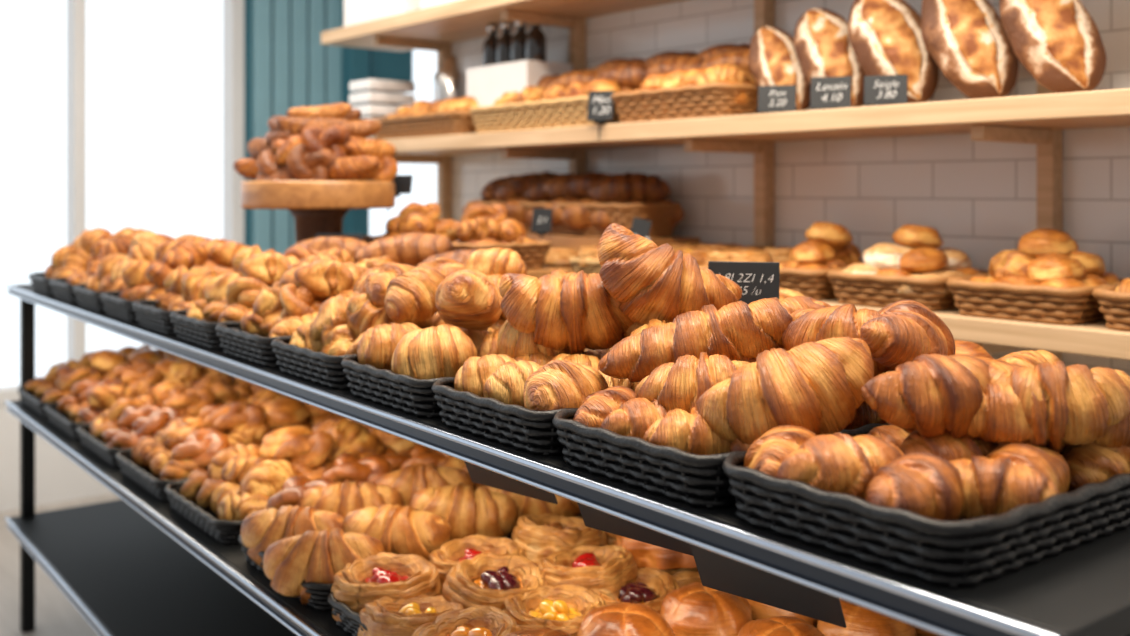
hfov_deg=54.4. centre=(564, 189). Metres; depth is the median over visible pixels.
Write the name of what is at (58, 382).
pastries
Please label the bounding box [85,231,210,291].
buns
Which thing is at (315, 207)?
wooden cake stand
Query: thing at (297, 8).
slat
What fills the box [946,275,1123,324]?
wicker basket
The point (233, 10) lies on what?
frame
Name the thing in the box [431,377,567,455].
wicker tray
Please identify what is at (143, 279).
buns
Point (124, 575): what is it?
shelf
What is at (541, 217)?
price sign
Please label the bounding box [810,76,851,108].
price sign
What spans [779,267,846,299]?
wicker basket
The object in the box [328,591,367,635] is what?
wicker tray
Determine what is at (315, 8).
slat
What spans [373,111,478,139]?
wicker basket
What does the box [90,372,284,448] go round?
pastries
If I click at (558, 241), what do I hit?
shelf
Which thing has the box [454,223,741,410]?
croissants
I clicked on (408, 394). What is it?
wicker tray
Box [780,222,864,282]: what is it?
pastries
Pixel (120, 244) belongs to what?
buns
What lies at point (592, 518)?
price sign
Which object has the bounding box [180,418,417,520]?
pastries
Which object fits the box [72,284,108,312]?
wicker tray
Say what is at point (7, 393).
frame
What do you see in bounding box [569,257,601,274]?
wicker basket
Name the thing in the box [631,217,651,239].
price sign
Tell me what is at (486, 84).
storage box
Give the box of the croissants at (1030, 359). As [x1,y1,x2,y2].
[779,288,1059,369]
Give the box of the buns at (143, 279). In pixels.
[119,238,249,300]
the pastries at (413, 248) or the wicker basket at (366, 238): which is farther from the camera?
the wicker basket at (366, 238)
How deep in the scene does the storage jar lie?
3.71 m
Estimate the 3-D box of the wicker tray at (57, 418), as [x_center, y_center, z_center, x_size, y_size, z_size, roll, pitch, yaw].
[-1.038,0.622,3.185,0.812,0.046,0.347,0,0,-37]
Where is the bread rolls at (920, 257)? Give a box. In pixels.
[840,224,980,293]
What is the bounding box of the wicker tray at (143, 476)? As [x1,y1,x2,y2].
[115,450,187,501]
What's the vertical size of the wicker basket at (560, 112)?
0.079 m
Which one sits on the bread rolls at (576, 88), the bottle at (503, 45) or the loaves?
the loaves
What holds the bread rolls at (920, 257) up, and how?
in the wicker basket at (873, 290)
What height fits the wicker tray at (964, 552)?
0.052 m
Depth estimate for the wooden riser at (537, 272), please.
2.47 m
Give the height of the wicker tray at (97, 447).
0.046 m
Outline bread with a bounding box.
[462,171,684,228]
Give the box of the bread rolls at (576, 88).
[494,79,636,123]
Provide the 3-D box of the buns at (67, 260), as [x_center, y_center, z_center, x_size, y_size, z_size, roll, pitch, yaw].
[-1.310,0.197,3.173,0.331,0.179,0.262,0,0,-35]
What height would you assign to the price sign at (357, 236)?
0.094 m
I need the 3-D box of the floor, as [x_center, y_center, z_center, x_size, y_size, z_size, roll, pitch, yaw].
[0.076,1.400,2.407,7.200,0.100,6.800,0,0,-40]
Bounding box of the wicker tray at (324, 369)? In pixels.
[271,336,354,389]
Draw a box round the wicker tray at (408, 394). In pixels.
[341,354,446,417]
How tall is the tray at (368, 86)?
0.036 m
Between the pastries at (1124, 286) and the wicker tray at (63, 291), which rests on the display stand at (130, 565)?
the wicker tray at (63, 291)
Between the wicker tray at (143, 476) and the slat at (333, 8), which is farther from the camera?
the slat at (333, 8)
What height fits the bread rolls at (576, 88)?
0.128 m
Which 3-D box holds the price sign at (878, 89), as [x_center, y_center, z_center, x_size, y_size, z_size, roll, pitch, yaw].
[0.650,-0.199,2.231,0.085,0.069,0.021,0,0,20]
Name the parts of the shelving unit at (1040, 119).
arm, arm, shelf, arm, arm, arm, shelf, counter shelf, arm, arm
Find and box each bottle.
[483,23,497,65]
[496,20,511,63]
[511,22,526,61]
[525,24,546,61]
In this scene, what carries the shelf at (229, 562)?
attached to the display stand at (130, 565)
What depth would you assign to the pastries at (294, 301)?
1.90 m
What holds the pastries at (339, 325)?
in the wicker tray at (324, 369)
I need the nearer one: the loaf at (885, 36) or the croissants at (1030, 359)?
the croissants at (1030, 359)
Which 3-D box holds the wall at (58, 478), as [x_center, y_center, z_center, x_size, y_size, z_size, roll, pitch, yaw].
[-1.478,-0.150,5.441,5.500,3.000,0.150,0,0,-40]
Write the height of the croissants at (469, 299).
0.179 m
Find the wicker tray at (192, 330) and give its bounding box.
[169,309,238,349]
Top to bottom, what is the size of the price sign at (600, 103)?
0.128 m
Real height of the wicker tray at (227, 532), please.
0.046 m
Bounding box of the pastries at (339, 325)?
[289,257,504,355]
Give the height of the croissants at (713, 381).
0.163 m
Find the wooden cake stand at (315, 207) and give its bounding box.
[240,181,394,242]
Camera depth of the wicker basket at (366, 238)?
2.79 m
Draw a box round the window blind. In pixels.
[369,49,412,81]
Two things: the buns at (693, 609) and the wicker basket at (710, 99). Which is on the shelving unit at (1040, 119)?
the wicker basket at (710, 99)
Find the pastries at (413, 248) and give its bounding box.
[295,232,527,274]
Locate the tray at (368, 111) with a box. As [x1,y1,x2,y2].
[352,105,401,117]
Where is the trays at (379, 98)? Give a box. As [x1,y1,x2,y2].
[349,79,414,139]
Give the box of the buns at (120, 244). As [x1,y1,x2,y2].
[66,233,174,284]
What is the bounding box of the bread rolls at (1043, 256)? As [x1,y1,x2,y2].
[969,228,1120,287]
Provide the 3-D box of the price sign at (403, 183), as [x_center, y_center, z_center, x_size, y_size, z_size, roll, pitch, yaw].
[-0.459,0.011,2.874,0.130,0.099,0.021,0,0,23]
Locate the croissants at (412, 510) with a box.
[241,456,580,604]
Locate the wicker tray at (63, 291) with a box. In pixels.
[49,278,79,303]
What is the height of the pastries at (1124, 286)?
0.120 m
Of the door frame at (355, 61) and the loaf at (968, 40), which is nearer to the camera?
the loaf at (968, 40)
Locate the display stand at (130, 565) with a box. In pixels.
[5,284,1129,635]
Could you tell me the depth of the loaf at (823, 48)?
2.43 m
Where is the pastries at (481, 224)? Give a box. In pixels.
[443,203,536,244]
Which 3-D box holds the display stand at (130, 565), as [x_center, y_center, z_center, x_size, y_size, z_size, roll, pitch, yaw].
[-0.343,0.819,2.301,0.890,1.062,3.330,0,0,-37]
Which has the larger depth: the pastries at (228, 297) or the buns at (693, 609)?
the pastries at (228, 297)
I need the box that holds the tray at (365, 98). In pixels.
[349,92,414,105]
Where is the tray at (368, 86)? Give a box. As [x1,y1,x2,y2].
[350,79,414,93]
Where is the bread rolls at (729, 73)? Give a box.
[617,64,757,110]
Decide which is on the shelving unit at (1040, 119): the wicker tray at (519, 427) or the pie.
the pie
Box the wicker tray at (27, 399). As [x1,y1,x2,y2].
[17,386,58,417]
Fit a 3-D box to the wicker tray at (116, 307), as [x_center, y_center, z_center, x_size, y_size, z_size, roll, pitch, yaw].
[-0.864,0.264,2.576,0.382,0.052,0.260,0,0,-37]
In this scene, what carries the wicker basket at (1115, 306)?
on the shelving unit at (1040, 119)
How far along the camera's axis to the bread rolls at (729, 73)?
2.69 m
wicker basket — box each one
[363,235,381,242]
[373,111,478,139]
[452,240,551,268]
[467,201,680,237]
[469,96,619,132]
[543,260,574,271]
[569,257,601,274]
[611,83,767,122]
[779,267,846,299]
[827,269,989,310]
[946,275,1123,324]
[1092,286,1129,330]
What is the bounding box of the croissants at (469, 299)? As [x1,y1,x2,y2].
[357,247,525,378]
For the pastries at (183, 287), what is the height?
0.123 m
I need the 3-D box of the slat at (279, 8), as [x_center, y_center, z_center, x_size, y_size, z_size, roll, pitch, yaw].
[-1.397,0.000,5.384,0.080,2.700,0.060,0,0,-40]
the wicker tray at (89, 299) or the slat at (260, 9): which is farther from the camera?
the slat at (260, 9)
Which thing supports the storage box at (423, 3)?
on the shelving unit at (1040, 119)
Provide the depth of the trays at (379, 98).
3.89 m
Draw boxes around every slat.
[251,0,270,252]
[271,0,288,254]
[289,0,306,247]
[307,0,324,106]
[325,0,341,104]
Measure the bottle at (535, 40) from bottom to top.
0.146 m
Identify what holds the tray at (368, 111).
on the trays at (379, 98)
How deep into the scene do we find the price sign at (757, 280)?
1.51 m
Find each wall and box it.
[0,405,112,511]
[452,0,1129,375]
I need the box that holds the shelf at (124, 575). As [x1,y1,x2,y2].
[11,499,296,635]
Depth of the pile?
2.68 m
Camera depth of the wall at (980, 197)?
2.67 m
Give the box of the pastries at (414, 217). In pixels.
[382,202,454,237]
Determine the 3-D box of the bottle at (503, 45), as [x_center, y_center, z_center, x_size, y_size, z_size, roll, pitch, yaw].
[-0.185,-0.464,3.485,0.065,0.146,0.065,0,0,-40]
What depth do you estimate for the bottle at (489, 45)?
3.52 m
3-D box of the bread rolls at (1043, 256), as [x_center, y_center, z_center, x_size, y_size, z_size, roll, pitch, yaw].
[0.918,0.147,2.104,0.269,0.147,0.247,0,0,-42]
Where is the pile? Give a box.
[233,103,397,180]
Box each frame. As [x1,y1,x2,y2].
[0,384,19,404]
[67,0,85,361]
[223,0,243,243]
[342,0,368,234]
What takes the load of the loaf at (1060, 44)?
on the shelving unit at (1040, 119)
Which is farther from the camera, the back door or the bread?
the back door
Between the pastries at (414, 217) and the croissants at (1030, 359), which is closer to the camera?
the croissants at (1030, 359)
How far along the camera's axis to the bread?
3.12 m
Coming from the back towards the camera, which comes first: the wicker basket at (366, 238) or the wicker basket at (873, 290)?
the wicker basket at (366, 238)
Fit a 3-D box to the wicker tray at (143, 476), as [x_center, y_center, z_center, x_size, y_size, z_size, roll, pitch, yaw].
[-0.613,0.622,2.629,0.812,0.046,0.347,0,0,-37]
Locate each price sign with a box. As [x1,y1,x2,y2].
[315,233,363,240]
[387,175,412,212]
[464,461,557,503]
[531,208,552,239]
[578,503,692,555]
[587,90,613,139]
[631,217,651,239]
[690,544,846,627]
[708,261,779,303]
[757,85,796,112]
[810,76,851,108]
[864,74,907,105]
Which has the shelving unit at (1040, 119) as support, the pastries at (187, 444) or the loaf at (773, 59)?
the loaf at (773, 59)
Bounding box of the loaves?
[537,43,751,88]
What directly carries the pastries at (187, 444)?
in the wicker tray at (143, 476)
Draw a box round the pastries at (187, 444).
[132,389,346,479]
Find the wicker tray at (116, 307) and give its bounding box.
[100,291,150,322]
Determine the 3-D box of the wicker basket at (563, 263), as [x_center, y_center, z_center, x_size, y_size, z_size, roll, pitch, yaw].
[-0.161,0.215,3.238,0.106,0.048,0.596,0,0,-40]
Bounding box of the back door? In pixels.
[244,0,250,246]
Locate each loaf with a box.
[749,26,810,110]
[794,8,865,106]
[848,0,938,103]
[921,0,1018,98]
[999,0,1106,92]
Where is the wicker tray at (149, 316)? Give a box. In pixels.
[132,299,182,335]
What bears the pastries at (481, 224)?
in the wicker basket at (532, 254)
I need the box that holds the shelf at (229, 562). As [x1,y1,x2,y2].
[11,400,351,635]
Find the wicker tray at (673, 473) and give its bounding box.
[552,408,888,509]
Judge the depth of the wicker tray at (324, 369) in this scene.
1.64 m
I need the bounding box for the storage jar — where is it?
[434,55,465,101]
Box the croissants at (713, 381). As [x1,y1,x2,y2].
[573,296,954,454]
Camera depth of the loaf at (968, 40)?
2.16 m
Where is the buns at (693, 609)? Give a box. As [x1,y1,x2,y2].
[506,582,939,635]
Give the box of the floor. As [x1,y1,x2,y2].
[0,493,119,635]
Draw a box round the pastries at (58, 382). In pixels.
[24,345,191,402]
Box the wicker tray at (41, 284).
[28,272,62,296]
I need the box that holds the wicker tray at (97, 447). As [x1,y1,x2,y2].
[76,424,132,467]
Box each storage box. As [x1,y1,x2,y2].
[344,0,419,26]
[420,0,456,8]
[466,60,571,105]
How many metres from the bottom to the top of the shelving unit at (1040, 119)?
2.600 m
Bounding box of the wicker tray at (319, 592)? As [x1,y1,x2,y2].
[238,513,581,611]
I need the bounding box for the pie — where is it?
[669,242,793,262]
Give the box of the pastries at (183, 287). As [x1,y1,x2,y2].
[157,265,232,310]
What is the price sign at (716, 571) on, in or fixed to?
attached to the display stand at (130, 565)
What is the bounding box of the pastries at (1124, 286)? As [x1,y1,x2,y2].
[1114,278,1129,292]
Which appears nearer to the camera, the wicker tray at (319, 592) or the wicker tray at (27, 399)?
the wicker tray at (319, 592)
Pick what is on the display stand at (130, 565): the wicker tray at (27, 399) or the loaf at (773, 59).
the wicker tray at (27, 399)
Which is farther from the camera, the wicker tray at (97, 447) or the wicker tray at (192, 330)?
the wicker tray at (97, 447)
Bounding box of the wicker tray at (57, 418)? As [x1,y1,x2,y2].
[44,403,92,439]
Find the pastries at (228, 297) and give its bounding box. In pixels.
[186,245,353,322]
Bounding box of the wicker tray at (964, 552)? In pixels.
[722,423,1129,588]
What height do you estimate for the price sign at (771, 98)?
0.069 m
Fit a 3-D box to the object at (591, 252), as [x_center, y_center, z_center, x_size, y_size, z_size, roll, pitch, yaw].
[0.142,0.177,2.902,0.142,0.047,0.275,0,0,-40]
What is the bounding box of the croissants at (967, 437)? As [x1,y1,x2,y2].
[744,354,1129,520]
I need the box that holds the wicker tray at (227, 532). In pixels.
[165,480,242,544]
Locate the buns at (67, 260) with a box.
[44,227,152,277]
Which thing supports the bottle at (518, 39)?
on the storage box at (486, 84)
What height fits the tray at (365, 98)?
0.036 m
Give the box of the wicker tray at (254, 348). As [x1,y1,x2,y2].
[215,321,281,367]
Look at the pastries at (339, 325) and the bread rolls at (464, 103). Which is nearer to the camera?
the pastries at (339, 325)
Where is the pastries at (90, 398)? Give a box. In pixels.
[57,358,233,422]
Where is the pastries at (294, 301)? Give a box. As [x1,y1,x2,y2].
[240,254,393,336]
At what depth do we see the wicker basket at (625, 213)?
3.00 m
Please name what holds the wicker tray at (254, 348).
on the display stand at (130, 565)
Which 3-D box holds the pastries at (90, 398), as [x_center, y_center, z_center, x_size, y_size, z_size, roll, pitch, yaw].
[-1.035,0.561,3.186,0.763,0.163,0.342,0,0,-37]
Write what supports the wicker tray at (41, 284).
on the display stand at (130, 565)
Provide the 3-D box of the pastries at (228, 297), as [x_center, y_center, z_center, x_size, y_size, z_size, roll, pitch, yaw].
[-0.556,0.196,2.184,0.337,0.172,0.260,0,0,-37]
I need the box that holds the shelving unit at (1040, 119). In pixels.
[321,0,1129,361]
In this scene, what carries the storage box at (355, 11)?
on the shelving unit at (1040, 119)
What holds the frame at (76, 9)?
on the frame at (7, 393)
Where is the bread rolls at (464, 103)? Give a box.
[386,96,477,126]
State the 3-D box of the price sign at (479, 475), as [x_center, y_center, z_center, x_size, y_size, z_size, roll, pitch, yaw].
[-0.086,0.381,1.529,0.170,0.089,0.043,0,0,43]
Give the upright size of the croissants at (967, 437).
0.129 m
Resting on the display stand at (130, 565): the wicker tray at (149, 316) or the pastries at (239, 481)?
the wicker tray at (149, 316)

